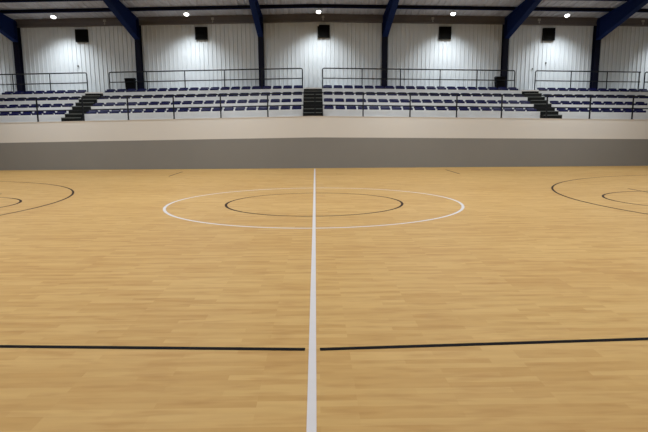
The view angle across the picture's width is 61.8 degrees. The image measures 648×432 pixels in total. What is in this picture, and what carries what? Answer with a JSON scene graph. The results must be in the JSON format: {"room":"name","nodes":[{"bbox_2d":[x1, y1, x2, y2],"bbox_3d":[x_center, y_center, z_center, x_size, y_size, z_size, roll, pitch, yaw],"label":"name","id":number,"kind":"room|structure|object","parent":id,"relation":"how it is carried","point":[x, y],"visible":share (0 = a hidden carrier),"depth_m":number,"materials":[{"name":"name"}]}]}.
{"room":"sports hall","nodes":[
{"label":"sports hall","id":0,"kind":"room"},
{"bbox_2d":[0,93,84,122],"bbox_3d":[-14.063,-4.606,24.064,6.735,1.688,3.810,0,9,-1],"label":"floor","id":1,"kind":"structure","parent":0,"point":[16,118],"depth_m":22.93,"materials":[{"name":"concrete"}]},
{"bbox_2d":[0,112,9,115],"bbox_3d":[-13.229,-4.216,22.353,0.398,0.164,0.270,-1,9,0],"label":"seat","id":2,"kind":"object","parent":1,"relation":"on","point":[1,113],"visible":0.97,"depth_m":22.44,"materials":[{"name":"blue plastic"}]},
{"bbox_2d":[2,91,12,94],"bbox_3d":[-14.209,-5.525,24.320,0.398,0.164,0.270,-1,9,0],"label":"seat","id":3,"kind":"object","parent":1,"relation":"on","point":[6,92],"visible":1,"depth_m":24.21,"materials":[{"name":"blue plastic"}]},
{"bbox_2d":[6,104,17,107],"bbox_3d":[-13.243,-4.660,23.013,0.398,0.164,0.270,-1,9,0],"label":"seat","id":4,"kind":"object","parent":1,"relation":"on","point":[14,105],"visible":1,"depth_m":22.90,"materials":[{"name":"blue plastic"}]},
{"bbox_2d":[0,12,25,93],"bbox_3d":[-14.186,-6.909,17.802,0.300,4.908,15.390,0,9,-1],"label":"frame","id":5,"kind":"object","parent":1,"relation":"on","point":[8,26],"visible":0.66,"depth_m":25.16,"materials":[{"name":"blue metal"}]},
{"bbox_2d":[9,112,20,115],"bbox_3d":[-12.759,-4.228,22.359,0.398,0.164,0.270,-2,9,-2],"label":"seat","id":6,"kind":"object","parent":1,"relation":"on","point":[12,113],"visible":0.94,"depth_m":22.26,"materials":[{"name":"blue plastic"}]},
{"bbox_2d":[17,104,28,107],"bbox_3d":[-12.774,-4.672,23.019,0.398,0.164,0.270,-1,9,0],"label":"seat","id":7,"kind":"object","parent":1,"relation":"on","point":[21,105],"visible":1,"depth_m":22.96,"materials":[{"name":"blue plastic"}]},
{"bbox_2d":[20,112,31,114],"bbox_3d":[-12.290,-4.239,22.365,0.398,0.164,0.270,-1,9,-1],"label":"seat","id":8,"kind":"object","parent":1,"relation":"on","point":[23,113],"visible":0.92,"depth_m":22.26,"materials":[{"name":"blue plastic"}]},
{"bbox_2d":[32,111,43,114],"bbox_3d":[-11.821,-4.250,22.371,0.398,0.164,0.270,-1,9,-1],"label":"seat","id":9,"kind":"object","parent":1,"relation":"on","point":[39,112],"visible":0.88,"depth_m":22.30,"materials":[{"name":"blue plastic"}]},
{"bbox_2d":[0,72,87,92],"bbox_3d":[-13.656,-6.042,24.864,5.597,1.065,0.100,0,9,-1],"label":"walkway railing","id":10,"kind":"object","parent":1,"relation":"on","point":[50,83],"visible":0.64,"depth_m":24.83,"materials":[{"name":"metal"}]},
{"bbox_2d":[43,111,54,114],"bbox_3d":[-11.352,-4.262,22.377,0.398,0.164,0.270,-1,9,0],"label":"seat","id":11,"kind":"object","parent":1,"relation":"on","point":[47,112],"visible":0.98,"depth_m":22.27,"materials":[{"name":"blue plastic"}]},
{"bbox_2d":[44,90,54,93],"bbox_3d":[-12.331,-5.571,24.343,0.398,0.164,0.270,-2,9,-2],"label":"seat","id":12,"kind":"object","parent":1,"relation":"on","point":[48,91],"visible":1,"depth_m":24.34,"materials":[{"name":"blue plastic"}]},
{"bbox_2d":[55,111,66,114],"bbox_3d":[-10.882,-4.273,22.383,0.398,0.164,0.270,-1,9,-1],"label":"seat","id":13,"kind":"object","parent":1,"relation":"on","point":[58,112],"visible":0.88,"depth_m":22.30,"materials":[{"name":"blue plastic"}]},
{"bbox_2d":[62,103,73,106],"bbox_3d":[-10.896,-4.717,23.042,0.398,0.164,0.270,-2,9,-2],"label":"seat","id":14,"kind":"object","parent":1,"relation":"on","point":[65,104],"visible":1,"depth_m":22.94,"materials":[{"name":"blue plastic"}]},
{"bbox_2d":[84,88,303,120],"bbox_3d":[-5.397,-4.816,24.172,8.980,1.724,3.810,0,9,-1],"label":"floor","id":15,"kind":"structure","parent":0,"point":[292,112],"depth_m":23.00,"materials":[{"name":"concrete"}]},
{"bbox_2d":[86,110,97,113],"bbox_3d":[-9.581,-4.305,22.399,0.398,0.164,0.270,-1,9,-1],"label":"seat","id":16,"kind":"object","parent":15,"relation":"on","point":[90,111],"visible":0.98,"depth_m":22.35,"materials":[{"name":"blue plastic"}]},
{"bbox_2d":[98,110,108,113],"bbox_3d":[-9.111,-4.316,22.405,0.398,0.164,0.270,-1,9,0],"label":"seat","id":17,"kind":"object","parent":15,"relation":"on","point":[101,111],"visible":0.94,"depth_m":22.30,"materials":[{"name":"blue plastic"}]},
{"bbox_2d":[104,102,114,105],"bbox_3d":[-9.124,-4.760,23.064,0.398,0.164,0.270,-2,9,-2],"label":"seat","id":18,"kind":"object","parent":15,"relation":"on","point":[108,103],"visible":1,"depth_m":22.96,"materials":[{"name":"blue plastic"}]},
{"bbox_2d":[109,110,120,112],"bbox_3d":[-8.642,-4.327,22.411,0.398,0.164,0.270,-1,9,1],"label":"seat","id":19,"kind":"object","parent":15,"relation":"on","point":[112,111],"visible":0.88,"depth_m":22.31,"materials":[{"name":"blue plastic"}]},
{"bbox_2d":[115,102,125,105],"bbox_3d":[-8.655,-4.771,23.070,0.398,0.164,0.270,-1,9,0],"label":"seat","id":20,"kind":"object","parent":15,"relation":"on","point":[118,103],"visible":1,"depth_m":22.96,"materials":[{"name":"blue plastic"}]},
{"bbox_2d":[103,0,143,89],"bbox_3d":[-8.567,-7.045,17.872,0.300,4.908,15.390,0,9,-1],"label":"frame","id":21,"kind":"object","parent":15,"relation":"on","point":[122,13],"visible":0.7,"depth_m":24.65,"materials":[{"name":"blue metal"}]},
{"bbox_2d":[124,78,135,91],"bbox_3d":[-8.999,-6.061,25.222,0.446,0.715,0.432,0,9,-1],"label":"wheelie bin","id":22,"kind":"object","parent":15,"relation":"on","point":[129,85],"visible":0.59,"depth_m":25.04,"materials":[{"name":"black plastic"}]},
{"bbox_2d":[126,102,136,105],"bbox_3d":[-8.186,-4.782,23.076,0.398,0.164,0.270,-1,9,-1],"label":"seat","id":23,"kind":"object","parent":15,"relation":"on","point":[129,103],"visible":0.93,"depth_m":23.07,"materials":[{"name":"blue plastic"}]},
{"bbox_2d":[132,109,142,112],"bbox_3d":[-7.703,-4.350,22.422,0.398,0.164,0.270,-1,9,-1],"label":"seat","id":24,"kind":"object","parent":15,"relation":"on","point":[135,110],"visible":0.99,"depth_m":22.32,"materials":[{"name":"blue plastic"}]},
{"bbox_2d":[136,88,146,91],"bbox_3d":[-8.213,-5.670,24.395,0.398,0.164,0.270,-1,9,0],"label":"seat","id":25,"kind":"object","parent":15,"relation":"on","point":[142,89],"visible":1,"depth_m":24.28,"materials":[{"name":"blue plastic"}]},
{"bbox_2d":[144,109,154,112],"bbox_3d":[-7.233,-4.361,22.428,0.398,0.164,0.270,-2,9,-2],"label":"seat","id":26,"kind":"object","parent":15,"relation":"on","point":[145,110],"visible":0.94,"depth_m":22.34,"materials":[{"name":"blue plastic"}]},
{"bbox_2d":[147,88,156,91],"bbox_3d":[-7.744,-5.681,24.400,0.398,0.164,0.270,-1,9,0],"label":"seat","id":27,"kind":"object","parent":15,"relation":"on","point":[150,89],"visible":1,"depth_m":24.30,"materials":[{"name":"blue plastic"}]},
{"bbox_2d":[149,101,158,104],"bbox_3d":[-7.247,-4.805,23.087,0.398,0.164,0.270,-1,9,-1],"label":"seat","id":28,"kind":"object","parent":15,"relation":"on","point":[154,102],"visible":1,"depth_m":22.98,"materials":[{"name":"blue plastic"}]},
{"bbox_2d":[160,101,169,104],"bbox_3d":[-6.778,-4.816,23.093,0.398,0.164,0.270,-1,9,-1],"label":"seat","id":29,"kind":"object","parent":15,"relation":"on","point":[162,102],"visible":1,"depth_m":23.05,"materials":[{"name":"blue plastic"}]},
{"bbox_2d":[171,101,180,104],"bbox_3d":[-6.309,-4.828,23.099,0.398,0.164,0.270,-1,9,0],"label":"seat","id":30,"kind":"object","parent":15,"relation":"on","point":[175,102],"visible":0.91,"depth_m":23.00,"materials":[{"name":"blue plastic"}]},
{"bbox_2d":[178,108,188,111],"bbox_3d":[-5.826,-4.395,22.446,0.398,0.164,0.270,-1,9,1],"label":"seat","id":31,"kind":"object","parent":15,"relation":"on","point":[180,109],"visible":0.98,"depth_m":22.34,"materials":[{"name":"blue plastic"}]},
{"bbox_2d":[189,87,198,90],"bbox_3d":[-5.866,-5.727,24.424,0.398,0.164,0.270,-1,9,-1],"label":"seat","id":32,"kind":"object","parent":15,"relation":"on","point":[192,88],"visible":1,"depth_m":24.32,"materials":[{"name":"blue plastic"}]},
{"bbox_2d":[189,108,199,111],"bbox_3d":[-5.356,-4.407,22.451,0.398,0.164,0.270,-1,9,0],"label":"seat","id":33,"kind":"object","parent":15,"relation":"on","point":[192,109],"visible":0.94,"depth_m":22.35,"materials":[{"name":"blue plastic"}]},
{"bbox_2d":[108,68,302,89],"bbox_3d":[-5.431,-6.237,24.968,8.924,1.126,0.100,0,9,-1],"label":"walkway railing","id":34,"kind":"object","parent":15,"relation":"on","point":[224,70],"visible":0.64,"depth_m":24.92,"materials":[{"name":"metal"}]},
{"bbox_2d":[204,100,213,103],"bbox_3d":[-4.900,-4.862,23.117,0.398,0.164,0.270,-1,9,-1],"label":"seat","id":35,"kind":"object","parent":15,"relation":"on","point":[206,101],"visible":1,"depth_m":23.06,"materials":[{"name":"blue plastic"}]},
{"bbox_2d":[215,100,224,103],"bbox_3d":[-4.431,-4.873,23.122,0.398,0.164,0.270,-2,9,-2],"label":"seat","id":36,"kind":"object","parent":15,"relation":"on","point":[217,101],"visible":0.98,"depth_m":23.02,"materials":[{"name":"blue plastic"}]},
{"bbox_2d":[224,107,233,110],"bbox_3d":[-3.948,-4.441,22.469,0.398,0.164,0.270,-2,9,-2],"label":"seat","id":37,"kind":"object","parent":15,"relation":"on","point":[226,108],"visible":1,"depth_m":22.46,"materials":[{"name":"blue plastic"}]},
{"bbox_2d":[235,107,244,110],"bbox_3d":[-3.479,-4.452,22.475,0.398,0.164,0.270,-1,9,0],"label":"seat","id":38,"kind":"object","parent":15,"relation":"on","point":[236,108],"visible":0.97,"depth_m":22.37,"materials":[{"name":"blue plastic"}]},
{"bbox_2d":[241,86,250,89],"bbox_3d":[-3.519,-5.783,24.453,0.398,0.164,0.270,-2,9,-2],"label":"seat","id":39,"kind":"object","parent":15,"relation":"on","point":[243,87],"visible":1,"depth_m":24.54,"materials":[{"name":"blue plastic"}]},
{"bbox_2d":[248,99,257,102],"bbox_3d":[-3.023,-4.907,23.140,0.398,0.164,0.270,-1,9,0],"label":"seat","id":40,"kind":"object","parent":15,"relation":"on","point":[251,100],"visible":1,"depth_m":23.03,"materials":[{"name":"blue plastic"}]},
{"bbox_2d":[248,0,264,88],"bbox_3d":[-2.839,-7.183,17.944,0.300,4.908,15.390,0,9,-1],"label":"frame","id":41,"kind":"object","parent":15,"relation":"on","point":[256,12],"visible":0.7,"depth_m":25.12,"materials":[{"name":"blue metal"}]},
{"bbox_2d":[259,99,268,102],"bbox_3d":[-2.553,-4.918,23.146,0.398,0.164,0.270,-1,9,-1],"label":"seat","id":42,"kind":"object","parent":15,"relation":"on","point":[261,100],"visible":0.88,"depth_m":23.04,"materials":[{"name":"blue plastic"}]},
{"bbox_2d":[269,106,278,109],"bbox_3d":[-2.070,-4.486,22.492,0.398,0.164,0.270,-1,9,0],"label":"seat","id":43,"kind":"object","parent":15,"relation":"on","point":[271,107],"visible":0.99,"depth_m":22.38,"materials":[{"name":"blue plastic"}]},
{"bbox_2d":[270,99,279,102],"bbox_3d":[-2.084,-4.930,23.152,0.398,0.164,0.270,-1,9,-1],"label":"seat","id":44,"kind":"object","parent":15,"relation":"on","point":[272,100],"visible":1,"depth_m":23.24,"materials":[{"name":"blue plastic"}]},
{"bbox_2d":[280,106,289,109],"bbox_3d":[-1.601,-4.497,22.498,0.398,0.164,0.270,-1,9,0],"label":"seat","id":45,"kind":"object","parent":15,"relation":"on","point":[282,107],"visible":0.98,"depth_m":22.39,"materials":[{"name":"blue plastic"}]},
{"bbox_2d":[283,85,291,88],"bbox_3d":[-1.641,-5.829,24.476,0.398,0.164,0.270,-2,9,-1],"label":"seat","id":46,"kind":"object","parent":15,"relation":"on","point":[285,86],"visible":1,"depth_m":24.37,"materials":[{"name":"blue plastic"}]},
{"bbox_2d":[293,98,301,101],"bbox_3d":[-1.145,-4.952,23.163,0.398,0.164,0.270,-2,9,-1],"label":"seat","id":47,"kind":"object","parent":15,"relation":"on","point":[295,99],"visible":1,"depth_m":23.05,"materials":[{"name":"blue plastic"}]},
{"bbox_2d":[0,166,647,431],"bbox_3d":[0.141,0.219,8.740,34.600,0.202,26.830,0,9,-1],"label":"floor","id":48,"kind":"structure","parent":0,"point":[414,299],"depth_m":4.79,"materials":[{"name":"brown wood"}]},
{"bbox_2d":[0,22,647,94],"bbox_3d":[-0.175,-6.998,25.872,34.600,5.212,0.026,0,9,-1],"label":"wall","id":49,"kind":"structure","parent":0,"point":[108,49],"depth_m":25.78,"materials":[{"name":"white metal"}]},
{"bbox_2d":[75,29,88,41],"bbox_3d":[-11.351,-8.445,25.378,0.570,0.570,0.120,0,9,-1],"label":"air vent","id":50,"kind":"object","parent":49,"relation":"in","point":[81,35],"visible":1,"depth_m":25.34,"materials":[{"name":"black metal"}]},
{"bbox_2d":[195,27,207,39],"bbox_3d":[-5.763,-8.580,25.447,0.570,0.570,0.120,0,9,-1],"label":"air vent","id":51,"kind":"object","parent":49,"relation":"in","point":[201,33],"visible":1,"depth_m":25.41,"materials":[{"name":"black metal"}]},
{"bbox_2d":[318,25,329,37],"bbox_3d":[-0.014,-8.704,25.521,0.570,0.570,0.120,0,9,-1],"label":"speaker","id":52,"kind":"object","parent":49,"relation":"in","point":[323,30],"visible":1,"depth_m":25.49,"materials":[{"name":"black metal"}]},
{"bbox_2d":[14,14,647,27],"bbox_3d":[-0.187,-9.168,25.441,34.600,0.652,0.130,0,9,-1],"label":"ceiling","id":53,"kind":"structure","parent":49,"relation":"attached to","point":[270,18],"depth_m":25.41,"materials":[{"name":"metal"}]},
{"bbox_2d":[439,26,451,38],"bbox_3d":[5.726,-8.661,25.621,0.570,0.570,0.120,0,9,-1],"label":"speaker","id":54,"kind":"object","parent":49,"relation":"in","point":[444,31],"visible":1,"depth_m":25.58,"materials":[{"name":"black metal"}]},
{"bbox_2d":[542,28,555,40],"bbox_3d":[10.665,-8.624,25.707,0.570,0.570,0.120,0,9,-1],"label":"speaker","id":55,"kind":"object","parent":49,"relation":"in","point":[548,34],"visible":1,"depth_m":25.68,"materials":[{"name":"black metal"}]},
{"bbox_2d":[0,117,647,168],"bbox_3d":[-0.083,-2.986,21.942,34.600,2.070,0.250,0,9,-1],"label":"wall","id":56,"kind":"structure","parent":0,"point":[285,141],"depth_m":21.82,"materials":[{"name":"grey paint"}]},
{"bbox_2d":[0,165,647,169],"bbox_3d":[-0.075,-1.968,21.965,34.600,0.050,0.018,0,9,-1],"label":"baseboard","id":57,"kind":"structure","parent":56,"relation":"attached to","point":[518,165],"depth_m":21.96,"materials":[{"name":"grey paint"}]},
{"bbox_2d":[0,116,647,123],"bbox_3d":[-0.088,-3.866,21.799,34.600,0.317,0.262,0,9,-1],"label":"trim","id":58,"kind":"structure","parent":56,"relation":"attached to","point":[287,116],"depth_m":21.65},
{"bbox_2d":[0,92,647,121],"bbox_3d":[-0.391,-4.377,21.695,31.000,1.146,0.100,0,9,-1],"label":"railing","id":59,"kind":"object","parent":58,"relation":"on","point":[314,104],"visible":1,"depth_m":21.65,"materials":[{"name":"metal"}]},
{"bbox_2d":[0,0,647,19],"bbox_3d":[0.006,-7.703,9.983,34.500,1.910,31.730,0,9,-1],"label":"ceiling","id":60,"kind":"structure","parent":0,"point":[128,3],"depth_m":24.04,"materials":[{"name":"metal"}]},
{"bbox_2d":[0,0,628,2],"bbox_3d":[-0.145,-9.120,22.671,34.600,0.430,0.100,0,9,-1],"label":"roof purlin","id":61,"kind":"structure","parent":60,"relation":"attached to","point":[1,1],"depth_m":22.50,"materials":[{"name":"blue metal"}]},
{"bbox_2d":[0,4,647,13],"bbox_3d":[-0.167,-9.198,24.085,34.600,0.430,0.100,0,9,-1],"label":"roof purlin","id":62,"kind":"structure","parent":60,"relation":"attached to","point":[281,6],"depth_m":24.04,"materials":[{"name":"blue metal"}]},
{"bbox_2d":[322,88,539,117],"bbox_3d":[4.451,-4.899,24.319,9.040,1.725,3.810,0,9,-1],"label":"floor","id":63,"kind":"structure","parent":0,"point":[326,112],"depth_m":23.15,"materials":[{"name":"concrete"}]},
{"bbox_2d":[324,98,332,101],"bbox_3d":[0.189,-4.965,23.183,0.398,0.164,0.270,0,9,-1],"label":"seat","id":64,"kind":"object","parent":63,"relation":"on","point":[325,99],"visible":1,"depth_m":23.17,"materials":[{"name":"blue plastic"}]},
{"bbox_2d":[335,98,343,101],"bbox_3d":[0.658,-4.962,23.191,0.398,0.164,0.270,1,9,0],"label":"seat","id":65,"kind":"object","parent":63,"relation":"on","point":[336,99],"visible":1,"depth_m":23.08,"materials":[{"name":"blue plastic"}]},
{"bbox_2d":[346,98,354,101],"bbox_3d":[1.128,-4.958,23.199,0.398,0.164,0.270,1,9,0],"label":"seat","id":66,"kind":"object","parent":63,"relation":"on","point":[347,99],"visible":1,"depth_m":23.08,"materials":[{"name":"blue plastic"}]},
{"bbox_2d":[354,85,362,88],"bbox_3d":[1.571,-5.843,24.526,0.398,0.164,0.270,0,9,-1],"label":"seat","id":67,"kind":"object","parent":63,"relation":"on","point":[355,86],"visible":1,"depth_m":24.42,"materials":[{"name":"blue plastic"}]},
{"bbox_2d":[369,106,378,109],"bbox_3d":[2.080,-4.508,22.556,0.398,0.164,0.270,1,9,0],"label":"seat","id":68,"kind":"object","parent":63,"relation":"on","point":[370,107],"visible":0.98,"depth_m":22.45,"materials":[{"name":"blue plastic"}]},
{"bbox_2d":[380,106,389,109],"bbox_3d":[2.550,-4.504,22.564,0.398,0.164,0.270,1,9,0],"label":"seat","id":69,"kind":"object","parent":63,"relation":"on","point":[381,107],"visible":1,"depth_m":22.65,"materials":[{"name":"blue plastic"}]},
{"bbox_2d":[381,0,398,88],"bbox_3d":[2.981,-7.218,18.033,0.300,4.908,15.390,0,9,-1],"label":"frame","id":70,"kind":"object","parent":63,"relation":"on","point":[388,16],"visible":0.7,"depth_m":25.20,"materials":[{"name":"blue metal"}]},
{"bbox_2d":[389,99,398,102],"bbox_3d":[3.006,-4.944,23.232,0.398,0.164,0.270,0,9,-1],"label":"seat","id":71,"kind":"object","parent":63,"relation":"on","point":[390,100],"visible":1,"depth_m":23.23,"materials":[{"name":"blue plastic"}]},
{"bbox_2d":[391,106,401,109],"bbox_3d":[3.020,-4.500,22.573,0.398,0.164,0.270,0,9,-1],"label":"seat","id":72,"kind":"object","parent":63,"relation":"on","point":[392,107],"visible":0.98,"depth_m":22.47,"materials":[{"name":"blue plastic"}]},
{"bbox_2d":[400,99,409,102],"bbox_3d":[3.476,-4.941,23.240,0.398,0.164,0.270,0,9,-2],"label":"seat","id":73,"kind":"object","parent":63,"relation":"on","point":[401,100],"visible":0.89,"depth_m":23.32,"materials":[{"name":"blue plastic"}]},
{"bbox_2d":[411,99,420,102],"bbox_3d":[3.945,-4.937,23.248,0.398,0.164,0.270,0,9,-1],"label":"seat","id":74,"kind":"object","parent":63,"relation":"on","point":[412,100],"visible":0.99,"depth_m":23.27,"materials":[{"name":"blue plastic"}]},
{"bbox_2d":[322,68,514,87],"bbox_3d":[4.397,-6.321,25.114,8.984,1.127,0.100,0,9,-1],"label":"walkway railing","id":75,"kind":"object","parent":63,"relation":"on","point":[362,78],"visible":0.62,"depth_m":25.06,"materials":[{"name":"metal"}]},
{"bbox_2d":[422,99,431,102],"bbox_3d":[4.414,-4.934,23.256,0.398,0.164,0.270,1,9,0],"label":"seat","id":76,"kind":"object","parent":63,"relation":"on","point":[423,100],"visible":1,"depth_m":23.20,"materials":[{"name":"blue plastic"}]},
{"bbox_2d":[433,99,442,102],"bbox_3d":[4.884,-4.930,23.265,0.398,0.164,0.270,0,9,-1],"label":"seat","id":77,"kind":"object","parent":63,"relation":"on","point":[434,100],"visible":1,"depth_m":23.15,"materials":[{"name":"blue plastic"}]},
{"bbox_2d":[437,86,445,89],"bbox_3d":[5.327,-5.814,24.592,0.398,0.164,0.270,0,9,-2],"label":"seat","id":78,"kind":"object","parent":63,"relation":"on","point":[438,87],"visible":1,"depth_m":24.49,"materials":[{"name":"blue plastic"}]},
{"bbox_2d":[447,86,456,89],"bbox_3d":[5.796,-5.811,24.600,0.398,0.164,0.270,0,9,-2],"label":"seat","id":79,"kind":"object","parent":63,"relation":"on","point":[448,87],"visible":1,"depth_m":24.49,"materials":[{"name":"blue plastic"}]},
{"bbox_2d":[447,107,457,110],"bbox_3d":[5.367,-4.483,22.613,0.398,0.164,0.270,0,9,-2],"label":"seat","id":80,"kind":"object","parent":63,"relation":"on","point":[448,108],"visible":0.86,"depth_m":22.60,"materials":[{"name":"blue plastic"}]},
{"bbox_2d":[458,107,468,110],"bbox_3d":[5.836,-4.479,22.622,0.398,0.164,0.270,1,9,0],"label":"seat","id":81,"kind":"object","parent":63,"relation":"on","point":[460,108],"visible":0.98,"depth_m":22.54,"materials":[{"name":"blue plastic"}]},
{"bbox_2d":[470,107,479,110],"bbox_3d":[6.306,-4.476,22.630,0.398,0.164,0.270,1,9,0],"label":"seat","id":82,"kind":"object","parent":63,"relation":"on","point":[471,108],"visible":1,"depth_m":22.66,"materials":[{"name":"blue plastic"}]},
{"bbox_2d":[476,100,486,103],"bbox_3d":[6.762,-4.916,23.297,0.398,0.164,0.270,1,9,0],"label":"seat","id":83,"kind":"object","parent":63,"relation":"on","point":[477,101],"visible":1,"depth_m":23.38,"materials":[{"name":"blue plastic"}]},
{"bbox_2d":[481,107,491,110],"bbox_3d":[6.775,-4.472,22.638,0.398,0.164,0.270,1,9,0],"label":"seat","id":84,"kind":"object","parent":63,"relation":"on","point":[482,108],"visible":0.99,"depth_m":22.53,"materials":[{"name":"blue plastic"}]},
{"bbox_2d":[487,100,496,103],"bbox_3d":[7.231,-4.913,23.305,0.398,0.164,0.270,1,9,0],"label":"seat","id":85,"kind":"object","parent":63,"relation":"on","point":[488,101],"visible":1,"depth_m":23.21,"materials":[{"name":"blue plastic"}]},
{"bbox_2d":[494,76,505,89],"bbox_3d":[8.259,-6.202,25.480,0.446,0.715,0.432,0,9,-1],"label":"wheelie bin","id":86,"kind":"object","parent":63,"relation":"on","point":[497,84],"visible":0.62,"depth_m":25.30,"materials":[{"name":"black plastic"}]},
{"bbox_2d":[508,100,518,103],"bbox_3d":[8.170,-4.906,23.322,0.398,0.164,0.270,0,9,-1],"label":"seat","id":87,"kind":"object","parent":63,"relation":"on","point":[509,101],"visible":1,"depth_m":23.26,"materials":[{"name":"blue plastic"}]},
{"bbox_2d":[500,0,541,88],"bbox_3d":[8.690,-7.175,18.132,0.300,4.908,15.390,0,9,-1],"label":"frame","id":88,"kind":"object","parent":63,"relation":"on","point":[513,21],"visible":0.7,"depth_m":24.75,"materials":[{"name":"blue metal"}]},
{"bbox_2d":[519,100,529,103],"bbox_3d":[8.640,-4.902,23.330,0.398,0.164,0.270,1,9,0],"label":"seat","id":89,"kind":"object","parent":63,"relation":"on","point":[520,101],"visible":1,"depth_m":23.22,"materials":[{"name":"blue plastic"}]},
{"bbox_2d":[539,91,647,118],"bbox_3d":[13.458,-4.832,24.476,7.415,1.699,3.810,0,9,-1],"label":"floor","id":90,"kind":"structure","parent":0,"point":[565,115],"depth_m":23.29,"materials":[{"name":"concrete"}]},
{"bbox_2d":[557,108,567,111],"bbox_3d":[9.982,-4.448,22.694,0.398,0.164,0.270,1,9,0],"label":"seat","id":91,"kind":"object","parent":90,"relation":"on","point":[558,109],"visible":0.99,"depth_m":22.61,"materials":[{"name":"blue plastic"}]},
{"bbox_2d":[568,108,578,111],"bbox_3d":[10.452,-4.445,22.702,0.398,0.164,0.270,0,9,-1],"label":"seat","id":92,"kind":"object","parent":90,"relation":"on","point":[569,109],"visible":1,"depth_m":22.74,"materials":[{"name":"blue plastic"}]},
{"bbox_2d":[571,101,582,104],"bbox_3d":[10.908,-4.885,23.369,0.398,0.164,0.270,1,9,0],"label":"seat","id":93,"kind":"object","parent":90,"relation":"on","point":[573,102],"visible":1,"depth_m":23.26,"materials":[{"name":"blue plastic"}]},
{"bbox_2d":[579,108,588,111],"bbox_3d":[10.921,-4.441,22.710,0.398,0.164,0.270,0,9,-2],"label":"seat","id":94,"kind":"object","parent":90,"relation":"on","point":[580,109],"visible":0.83,"depth_m":22.69,"materials":[{"name":"blue plastic"}]},
{"bbox_2d":[534,70,640,89],"bbox_3d":[12.279,-6.262,25.251,4.967,1.062,0.100,0,9,-1],"label":"walkway railing","id":95,"kind":"object","parent":90,"relation":"on","point":[639,72],"visible":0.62,"depth_m":25.20,"materials":[{"name":"metal"}]},
{"bbox_2d":[582,101,592,104],"bbox_3d":[11.377,-4.882,23.378,0.398,0.164,0.270,0,9,-1],"label":"seat","id":96,"kind":"object","parent":90,"relation":"on","point":[583,102],"visible":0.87,"depth_m":23.46,"materials":[{"name":"blue plastic"}]},
{"bbox_2d":[593,101,603,104],"bbox_3d":[11.847,-4.878,23.386,0.398,0.164,0.270,0,9,-2],"label":"seat","id":97,"kind":"object","parent":90,"relation":"on","point":[594,102],"visible":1,"depth_m":23.39,"materials":[{"name":"blue plastic"}]},
{"bbox_2d":[601,109,612,111],"bbox_3d":[11.860,-4.434,22.726,0.398,0.164,0.270,0,9,-1],"label":"seat","id":98,"kind":"object","parent":90,"relation":"on","point":[603,110],"visible":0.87,"depth_m":22.61,"materials":[{"name":"blue plastic"}]},
{"bbox_2d":[603,101,614,104],"bbox_3d":[12.316,-4.875,23.394,0.398,0.164,0.270,1,9,0],"label":"seat","id":99,"kind":"object","parent":90,"relation":"on","point":[604,102],"visible":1,"depth_m":23.36,"materials":[{"name":"blue plastic"}]},
{"bbox_2d":[609,88,618,91],"bbox_3d":[13.228,-5.755,24.729,0.398,0.164,0.270,0,9,-2],"label":"seat","id":100,"kind":"object","parent":90,"relation":"on","point":[610,89],"visible":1,"depth_m":24.73,"materials":[{"name":"blue plastic"}]},
{"bbox_2d":[612,109,623,111],"bbox_3d":[12.330,-4.431,22.735,0.398,0.164,0.270,0,9,-2],"label":"seat","id":101,"kind":"object","parent":90,"relation":"on","point":[614,110],"visible":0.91,"depth_m":22.64,"materials":[{"name":"blue plastic"}]},
{"bbox_2d":[589,0,647,90],"bbox_3d":[13.040,-7.143,18.207,0.300,4.908,15.390,0,9,-1],"label":"frame","id":102,"kind":"object","parent":90,"relation":"on","point":[608,22],"visible":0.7,"depth_m":24.77,"materials":[{"name":"blue metal"}]},
{"bbox_2d":[614,101,625,104],"bbox_3d":[12.786,-4.871,23.402,0.398,0.164,0.270,1,9,0],"label":"seat","id":103,"kind":"object","parent":90,"relation":"on","point":[616,102],"visible":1,"depth_m":23.29,"materials":[{"name":"blue plastic"}]},
{"bbox_2d":[618,88,629,91],"bbox_3d":[13.697,-5.752,24.737,0.398,0.164,0.270,1,9,0],"label":"seat","id":104,"kind":"object","parent":90,"relation":"on","point":[620,89],"visible":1,"depth_m":24.67,"materials":[{"name":"blue plastic"}]},
{"bbox_2d":[634,109,645,112],"bbox_3d":[13.268,-4.424,22.751,0.398,0.164,0.270,1,9,0],"label":"seat","id":105,"kind":"object","parent":90,"relation":"on","point":[636,110],"visible":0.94,"depth_m":22.65,"materials":[{"name":"blue plastic"}]},
{"bbox_3d":[-0.094,-3.807,22.214,34.600,0.532,0.540,0,9,-1],"label":"floor","id":106,"kind":"structure","parent":0,"visible":0},
{"bbox_2d":[61,92,103,120],"bbox_3d":[-10.289,-4.804,23.901,0.790,1.356,4.172,0,9,-1],"label":"staircase","id":107,"kind":"structure","parent":106,"relation":"on","point":[87,102],"depth_m":22.94,"materials":[{"name":"black rubber"}]},
{"bbox_2d":[303,87,322,115],"bbox_3d":[-0.486,-5.041,24.023,0.820,1.356,4.172,0,9,-1],"label":"staircase","id":108,"kind":"structure","parent":106,"relation":"on","point":[308,98],"depth_m":23.05,"materials":[{"name":"black rubber"}]},
{"bbox_2d":[522,90,561,118],"bbox_3d":[9.363,-4.969,24.195,0.760,1.356,4.172,0,9,-1],"label":"staircase","id":109,"kind":"structure","parent":106,"relation":"on","point":[538,101],"depth_m":23.23,"materials":[{"name":"black rubber"}]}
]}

